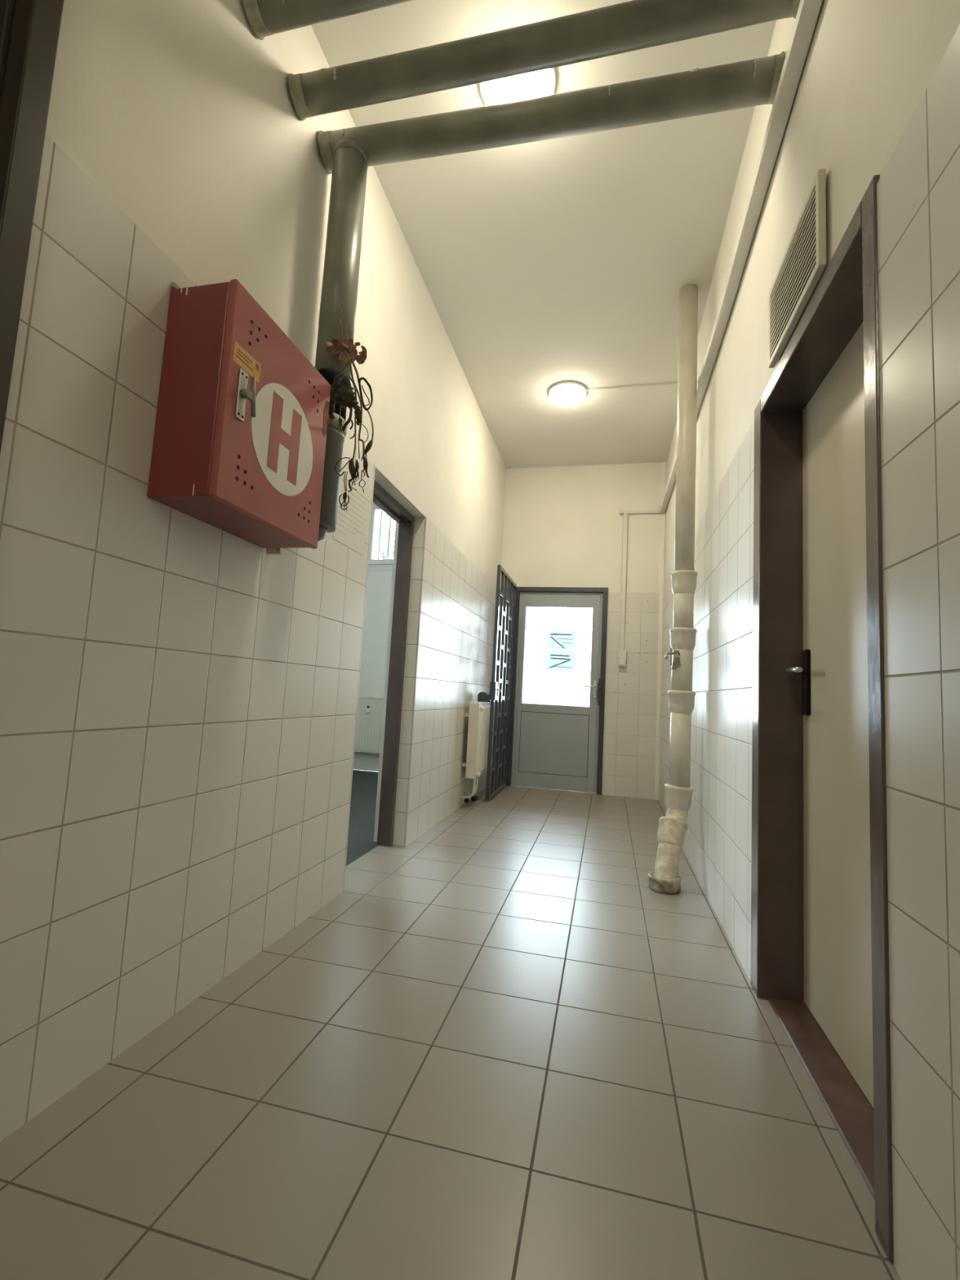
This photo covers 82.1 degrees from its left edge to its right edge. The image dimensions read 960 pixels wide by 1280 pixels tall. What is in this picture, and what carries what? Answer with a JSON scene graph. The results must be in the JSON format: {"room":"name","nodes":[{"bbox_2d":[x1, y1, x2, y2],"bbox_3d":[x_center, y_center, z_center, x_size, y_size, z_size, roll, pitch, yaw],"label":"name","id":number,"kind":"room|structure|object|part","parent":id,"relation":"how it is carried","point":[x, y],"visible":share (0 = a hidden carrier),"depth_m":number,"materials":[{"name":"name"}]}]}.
{"room":"utility corridor","nodes":[
{"label":"utility corridor","id":0,"kind":"room"},
{"bbox_2d":[0,0,506,1141],"bbox_3d":[-0.849,-0.636,1.603,0.170,3.320,8.593,2,-6,13],"label":"wall","id":1,"kind":"structure","parent":0,"point":[179,695],"depth_m":1.46,"materials":[{"name":"tile"}]},
{"bbox_2d":[0,0,64,453],"bbox_3d":[-1.077,-0.364,0.523,0.136,2.550,1.061,2,-6,13],"label":"door","id":2,"kind":"structure","parent":1,"relation":"in","point":[29,29],"depth_m":1.05,"materials":[{"name":"brown"}]},
{"bbox_2d":[146,279,330,554],"bbox_3d":[-0.641,-0.601,1.614,0.231,0.582,0.521,2,-6,13],"label":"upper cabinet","id":3,"kind":"object","parent":1,"relation":"attached to","point":[240,437],"visible":1,"depth_m":1.41,"materials":[{"name":"red metal"}]},
{"bbox_3d":[-0.603,-0.620,1.397,0.004,0.127,0.030,2,-6,13],"label":"latch plate","id":4,"kind":"part","parent":3,"relation":"part of","materials":[{"name":"metal"}]},
{"bbox_2d":[236,348,258,371],"bbox_3d":[-0.596,-0.717,1.419,0.001,0.029,0.088,2,-6,13],"label":"print","id":5,"kind":"object","parent":3,"relation":"attached to","point":[246,359],"depth_m":1.41},
{"bbox_3d":[-0.586,-0.621,1.400,0.028,0.101,0.037,2,-6,13],"label":"latch handle","id":6,"kind":"part","parent":3,"relation":"part of","materials":[{"name":"metal"}]},
{"bbox_3d":[-0.574,-0.597,1.578,0.021,0.558,0.483,2,-6,13],"label":"door","id":7,"kind":"part","parent":3,"relation":"part of","materials":[{"name":"red metal"}]},
{"bbox_2d":[242,0,413,39],"bbox_3d":[0.095,-1.933,1.527,1.622,0.179,0.124,2,-6,12],"label":"pipe","id":8,"kind":"object","parent":1,"relation":"attached to","point":[266,18],"visible":1,"depth_m":1.65,"materials":[{"name":"grey metal"}]},
{"bbox_2d":[333,479,368,555],"bbox_3d":[-0.566,-0.535,2.446,0.002,0.264,0.315,2,-6,13],"label":"paper notice","id":9,"kind":"object","parent":1,"relation":"attached to","point":[351,524],"visible":0.9,"depth_m":2.44,"materials":[{"name":"white paper"}]},
{"bbox_2d":[373,480,414,846],"bbox_3d":[-0.590,0.179,2.977,0.087,1.984,0.777,2,-6,13],"label":"door frame","id":10,"kind":"structure","parent":1,"relation":"attached to","point":[382,499],"depth_m":3.30,"materials":[{"name":"brown paint"}]},
{"bbox_2d":[461,702,494,802],"bbox_3d":[0.003,0.935,4.703,0.165,0.797,0.643,2,-6,13],"label":"panel radiator","id":11,"kind":"object","parent":1,"relation":"attached to","point":[476,764],"visible":0.9,"depth_m":4.44,"materials":[{"name":"beige metal"}]},
{"bbox_3d":[0.039,0.839,4.712,0.018,0.580,0.620,2,-6,13],"label":"panel","id":12,"kind":"part","parent":11,"relation":"part of","materials":[{"name":"beige metal"}]},
{"bbox_2d":[288,0,799,120],"bbox_3d":[0.154,-1.914,1.783,1.624,0.198,0.120,2,-6,11],"label":"pipe","id":13,"kind":"object","parent":1,"relation":"attached to","point":[633,25],"visible":0.94,"depth_m":1.75,"materials":[{"name":"grey metal"}]},
{"bbox_2d":[318,51,785,173],"bbox_3d":[0.201,-1.878,1.986,1.623,0.175,0.128,2,-6,10],"label":"pipe","id":14,"kind":"object","parent":1,"relation":"attached to","point":[755,82],"visible":0.91,"depth_m":1.93,"materials":[{"name":"grey metal"}]},
{"bbox_2d":[315,138,368,541],"bbox_3d":[-0.535,-1.098,2.033,0.145,1.507,0.142,4,-6,-13],"label":"pipe","id":15,"kind":"object","parent":14,"relation":"attached to","point":[340,276],"visible":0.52,"depth_m":2.00,"materials":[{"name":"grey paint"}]},
{"bbox_2d":[317,524,328,541],"bbox_3d":[-0.588,-0.393,1.968,0.102,0.088,0.100,2,-6,13],"label":"outlet","id":16,"kind":"object","parent":15,"relation":"attached to","point":[323,529],"depth_m":1.95,"materials":[{"name":"grey plastic"}]},
{"bbox_2d":[325,303,373,511],"bbox_3d":[-0.457,-0.809,1.888,0.229,0.756,0.066,1,-6,21],"label":"bunch","id":17,"kind":"object","parent":15,"relation":"hanging from","point":[343,394],"visible":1,"depth_m":1.88,"materials":[{"name":"black plant"}]},
{"bbox_3d":[-0.475,-1.057,1.933,0.045,0.142,0.018,4,-5,-9],"label":"stem","id":18,"kind":"part","parent":17,"relation":"part of","materials":[{"name":"brown plant"}]},
{"bbox_3d":[-0.469,-0.863,1.894,0.032,0.206,0.028,2,-6,13],"label":"stem","id":19,"kind":"part","parent":17,"relation":"part of","materials":[{"name":"brown plant"}]},
{"bbox_3d":[-0.487,-0.914,1.921,0.073,0.120,0.020,0,-6,27],"label":"stem","id":20,"kind":"part","parent":17,"relation":"part of","materials":[{"name":"brown plant"}]},
{"bbox_3d":[-0.454,-0.536,1.859,0.010,0.072,0.015,2,-6,13],"label":"stem","id":21,"kind":"part","parent":17,"relation":"part of","materials":[{"name":"black plant"}]},
{"bbox_3d":[-0.475,-1.084,1.931,0.061,0.203,0.020,3,-5,-1],"label":"stem","id":22,"kind":"part","parent":17,"relation":"part of","materials":[{"name":"brown plant"}]},
{"bbox_3d":[-0.459,-1.043,1.917,0.030,0.130,0.020,3,-5,-4],"label":"stem","id":23,"kind":"part","parent":17,"relation":"part of","materials":[{"name":"brown plant"}]},
{"bbox_3d":[-0.438,-0.763,1.886,0.053,0.308,0.028,2,-6,13],"label":"stem","id":24,"kind":"part","parent":17,"relation":"part of","materials":[{"name":"brown plant"}]},
{"bbox_3d":[-0.430,-0.926,1.895,0.047,0.096,0.015,1,-6,22],"label":"stem","id":25,"kind":"part","parent":17,"relation":"part of","materials":[{"name":"brown plant"}]},
{"bbox_3d":[-0.418,-0.783,1.874,0.090,0.365,0.031,2,-6,13],"label":"stem","id":26,"kind":"part","parent":17,"relation":"part of","materials":[{"name":"brown plant"}]},
{"bbox_3d":[-0.408,-0.645,1.857,0.004,0.077,0.023,7,-7,-36],"label":"stem","id":27,"kind":"part","parent":17,"relation":"part of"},
{"bbox_3d":[-0.370,-0.728,1.853,0.039,0.111,0.021,2,-6,13],"label":"stem","id":28,"kind":"part","parent":17,"relation":"part of","materials":[{"name":"brown plant"}]},
{"bbox_2d":[352,502,392,771],"bbox_3d":[-1.093,-0.202,6.312,2.430,3.320,0.220,2,-6,13],"label":"wall","id":29,"kind":"structure","parent":0,"point":[378,593],"depth_m":6.20,"materials":[{"name":"beige paint"}]},
{"bbox_2d":[354,697,383,753],"bbox_3d":[-1.326,1.028,6.030,0.888,0.803,0.128,2,-6,13],"label":"panel radiator","id":30,"kind":"object","parent":29,"relation":"attached to","point":[370,711],"visible":0.28,"depth_m":5.99,"materials":[{"name":"beige metal"}]},
{"bbox_2d":[367,506,393,570],"bbox_3d":[-0.690,-1.151,6.261,1.280,0.760,0.183,2,-6,13],"label":"window","id":31,"kind":"structure","parent":29,"relation":"in","point":[378,564],"depth_m":6.37,"materials":[{"name":"white plastic"}]},
{"bbox_3d":[-0.722,-0.828,6.170,1.280,0.099,0.060,2,-6,13],"label":"sill","id":32,"kind":"part","parent":31,"relation":"part of","materials":[{"name":"white plastic"}]},
{"bbox_2d":[373,521,399,841],"bbox_3d":[-0.242,-0.310,4.692,0.039,3.320,2.560,2,-6,13],"label":"wall","id":33,"kind":"structure","parent":0,"point":[385,691],"depth_m":3.39,"materials":[{"name":"white tile"}]},
{"bbox_2d":[0,769,900,1279],"bbox_3d":[-1.302,1.040,1.603,4.252,0.060,8.740,2,-6,13],"label":"floor","id":34,"kind":"structure","parent":0,"point":[499,1052],"depth_m":1.23,"materials":[{"name":"tile"}]},
{"bbox_2d":[311,0,776,468],"bbox_3d":[-1.087,-2.361,1.950,4.704,0.150,9.200,2,-6,13],"label":"ceiling","id":35,"kind":"structure","parent":0,"point":[542,264],"depth_m":2.87,"materials":[{"name":"paint"}]},
{"bbox_2d":[479,67,555,106],"bbox_3d":[0.145,-2.151,2.164,0.300,0.096,0.300,2,-6,13],"label":"ceiling lamp","id":36,"kind":"object","parent":35,"relation":"attached to","point":[542,82],"visible":0.27,"depth_m":2.12,"materials":[{"name":"white plastic"}]},
{"bbox_2d":[548,381,586,407],"bbox_3d":[0.689,-1.914,4.350,0.300,0.096,0.300,2,-6,13],"label":"ceiling lamp","id":37,"kind":"object","parent":35,"relation":"attached to","point":[565,393],"visible":1,"depth_m":4.27,"materials":[{"name":"white plastic"}]},
{"bbox_2d":[586,382,677,391],"bbox_3d":[1.186,-1.941,4.220,0.731,0.013,0.014,2,-6,13],"label":"cable trunking","id":38,"kind":"object","parent":35,"relation":"attached to","point":[671,383],"visible":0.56,"depth_m":4.22,"materials":[{"name":"white plastic"}]},
{"bbox_2d":[490,462,661,799],"bbox_3d":[1.058,-0.147,5.666,2.094,3.320,0.241,2,-6,13],"label":"wall","id":39,"kind":"structure","parent":0,"point":[562,526],"depth_m":5.56,"materials":[{"name":"paint"}]},
{"bbox_2d":[506,586,608,795],"bbox_3d":[0.782,0.475,5.559,0.932,2.032,0.163,2,-6,13],"label":"door","id":40,"kind":"structure","parent":39,"relation":"in","point":[553,747],"depth_m":5.51,"materials":[{"name":"grey metal"}]},
{"bbox_2d":[477,564,516,799],"bbox_3d":[0.182,0.389,5.194,0.199,2.020,0.906,2,-6,13],"label":"gate","id":41,"kind":"object","parent":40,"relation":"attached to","point":[501,745],"visible":1,"depth_m":5.09,"materials":[{"name":"grey metal"}]},
{"bbox_3d":[0.719,1.477,5.443,0.856,0.010,0.016,2,-6,13],"label":"sill","id":42,"kind":"part","parent":40,"relation":"part of","materials":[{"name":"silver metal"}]},
{"bbox_3d":[0.738,1.036,5.520,0.675,0.597,0.042,2,-6,13],"label":"panel","id":43,"kind":"part","parent":40,"relation":"part of","materials":[{"name":"grey metal"}]},
{"bbox_2d":[546,650,575,671],"bbox_3d":[0.819,0.213,5.596,0.288,0.205,0.001,2,-6,13],"label":"paper sheet","id":44,"kind":"object","parent":40,"relation":"attached to","point":[557,660],"visible":1,"depth_m":5.59,"materials":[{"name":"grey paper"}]},
{"bbox_2d":[547,630,577,649],"bbox_3d":[0.836,-0.001,5.615,0.290,0.193,0.001,2,-6,13],"label":"paper sheet","id":45,"kind":"object","parent":40,"relation":"attached to","point":[557,639],"visible":1,"depth_m":5.62,"materials":[{"name":"grey paper"}]},
{"bbox_3d":[1.139,0.486,5.457,0.026,0.170,0.008,2,-6,13],"label":"plate","id":46,"kind":"part","parent":40,"relation":"part of","materials":[{"name":"white plastic"}]},
{"bbox_2d":[617,649,626,666],"bbox_3d":[1.392,0.179,5.405,0.080,0.163,0.048,2,-6,13],"label":"light switch","id":47,"kind":"object","parent":39,"relation":"attached to","point":[621,653],"visible":1,"depth_m":5.39,"materials":[{"name":"white plastic"}]},
{"bbox_2d":[618,513,627,649],"bbox_3d":[1.429,-0.587,5.491,0.046,1.377,0.026,2,-6,13],"label":"cable trunking","id":48,"kind":"object","parent":39,"relation":"attached to","point":[624,515],"visible":1,"depth_m":5.48,"materials":[{"name":"white plastic"}]},
{"bbox_2d":[654,460,666,799],"bbox_3d":[1.753,-0.139,5.360,0.049,3.320,0.049,2,-6,13],"label":"trim","id":49,"kind":"structure","parent":39,"relation":"attached to","point":[664,464],"depth_m":5.37,"materials":[{"name":"beige paint"}]},
{"bbox_2d":[658,0,959,1279],"bbox_3d":[0.950,-0.580,1.181,0.280,3.320,8.593,2,-6,13],"label":"wall","id":50,"kind":"structure","parent":0,"point":[877,92],"depth_m":0.99,"materials":[{"name":"tile"}]},
{"bbox_2d":[647,284,697,893],"bbox_3d":[1.062,-0.397,2.977,0.160,3.336,0.363,-1,-7,36],"label":"pipe","id":51,"kind":"object","parent":50,"relation":"attached to","point":[673,828],"visible":1,"depth_m":2.99,"materials":[{"name":"beige paint"}]},
{"bbox_2d":[647,871,680,893],"bbox_3d":[0.915,1.204,2.742,0.158,0.073,0.158,2,-6,13],"label":"socket","id":52,"kind":"object","parent":51,"relation":"attached to","point":[665,882],"depth_m":2.69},
{"bbox_2d":[657,816,688,847],"bbox_3d":[1.000,1.002,2.863,0.152,0.170,0.167,2,-6,13],"label":"socket","id":53,"kind":"object","parent":51,"relation":"attached to","point":[672,830],"depth_m":2.81,"materials":[{"name":"beige paint"}]},
{"bbox_3d":[1.054,0.128,2.963,0.046,0.070,0.005,2,-6,13],"label":"clamp plate","id":54,"kind":"part","parent":51,"relation":"part of","materials":[{"name":"metal"}]},
{"bbox_2d":[664,783,693,811],"bbox_3d":[1.060,0.843,2.942,0.147,0.136,0.147,2,-6,13],"label":"socket","id":55,"kind":"object","parent":51,"relation":"attached to","point":[677,797],"depth_m":2.89,"materials":[{"name":"beige paint"}]},
{"bbox_2d":[667,689,695,715],"bbox_3d":[1.093,0.340,2.992,0.143,0.129,0.143,2,-6,13],"label":"socket","id":56,"kind":"object","parent":51,"relation":"attached to","point":[681,702],"depth_m":2.94,"materials":[{"name":"beige paint"}]},
{"bbox_2d":[669,627,697,650],"bbox_3d":[1.112,0.002,3.024,0.143,0.129,0.143,2,-6,13],"label":"socket","id":57,"kind":"object","parent":51,"relation":"attached to","point":[681,638],"depth_m":2.97,"materials":[{"name":"beige paint"}]},
{"bbox_2d":[670,569,697,594],"bbox_3d":[1.129,-0.311,3.054,0.143,0.129,0.143,2,-6,13],"label":"socket","id":58,"kind":"object","parent":51,"relation":"attached to","point":[682,581],"depth_m":3.00,"materials":[{"name":"beige paint"}]},
{"bbox_2d":[619,0,822,514],"bbox_3d":[0.829,-1.636,2.096,0.440,0.140,7.092,2,-6,13],"label":"cable trunking","id":59,"kind":"object","parent":50,"relation":"attached to","point":[808,11],"visible":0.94,"depth_m":1.93,"materials":[{"name":"white plastic"}]},
{"bbox_2d":[768,168,826,368],"bbox_3d":[0.908,-1.040,1.597,0.020,0.264,0.443,2,-6,13],"label":"air vent","id":60,"kind":"object","parent":50,"relation":"in","point":[803,262],"visible":1,"depth_m":1.54,"materials":[{"name":"beige paint"}]},
{"bbox_2d":[750,174,893,1263],"bbox_3d":[0.985,0.132,1.445,0.281,2.058,0.941,2,-6,13],"label":"door","id":61,"kind":"structure","parent":50,"relation":"in","point":[820,943],"depth_m":1.57,"materials":[{"name":"brown paint"}]},
{"bbox_3d":[1.009,0.096,1.736,0.060,0.019,0.128,2,-6,13],"label":"handle","id":62,"kind":"part","parent":61,"relation":"part of","materials":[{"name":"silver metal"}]},
{"bbox_3d":[1.051,0.136,1.778,0.012,0.210,0.045,2,-6,13],"label":"plate","id":63,"kind":"part","parent":61,"relation":"part of","materials":[{"name":"black metal"}]},
{"bbox_3d":[2.875,2.964,17.572,24.000,0.180,24.040,2,-6,13],"label":"floor","id":64,"kind":"structure","parent":0,"visible":0},
{"bbox_2d":[375,514,395,559],"bbox_3d":[-1.153,-0.518,9.252,3.357,4.741,2.496,2,-6,13],"label":"tree","id":65,"kind":"object","parent":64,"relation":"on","point":[384,556],"visible":0.02,"depth_m":9.59,"materials":[{"name":"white plant"}]}
]}

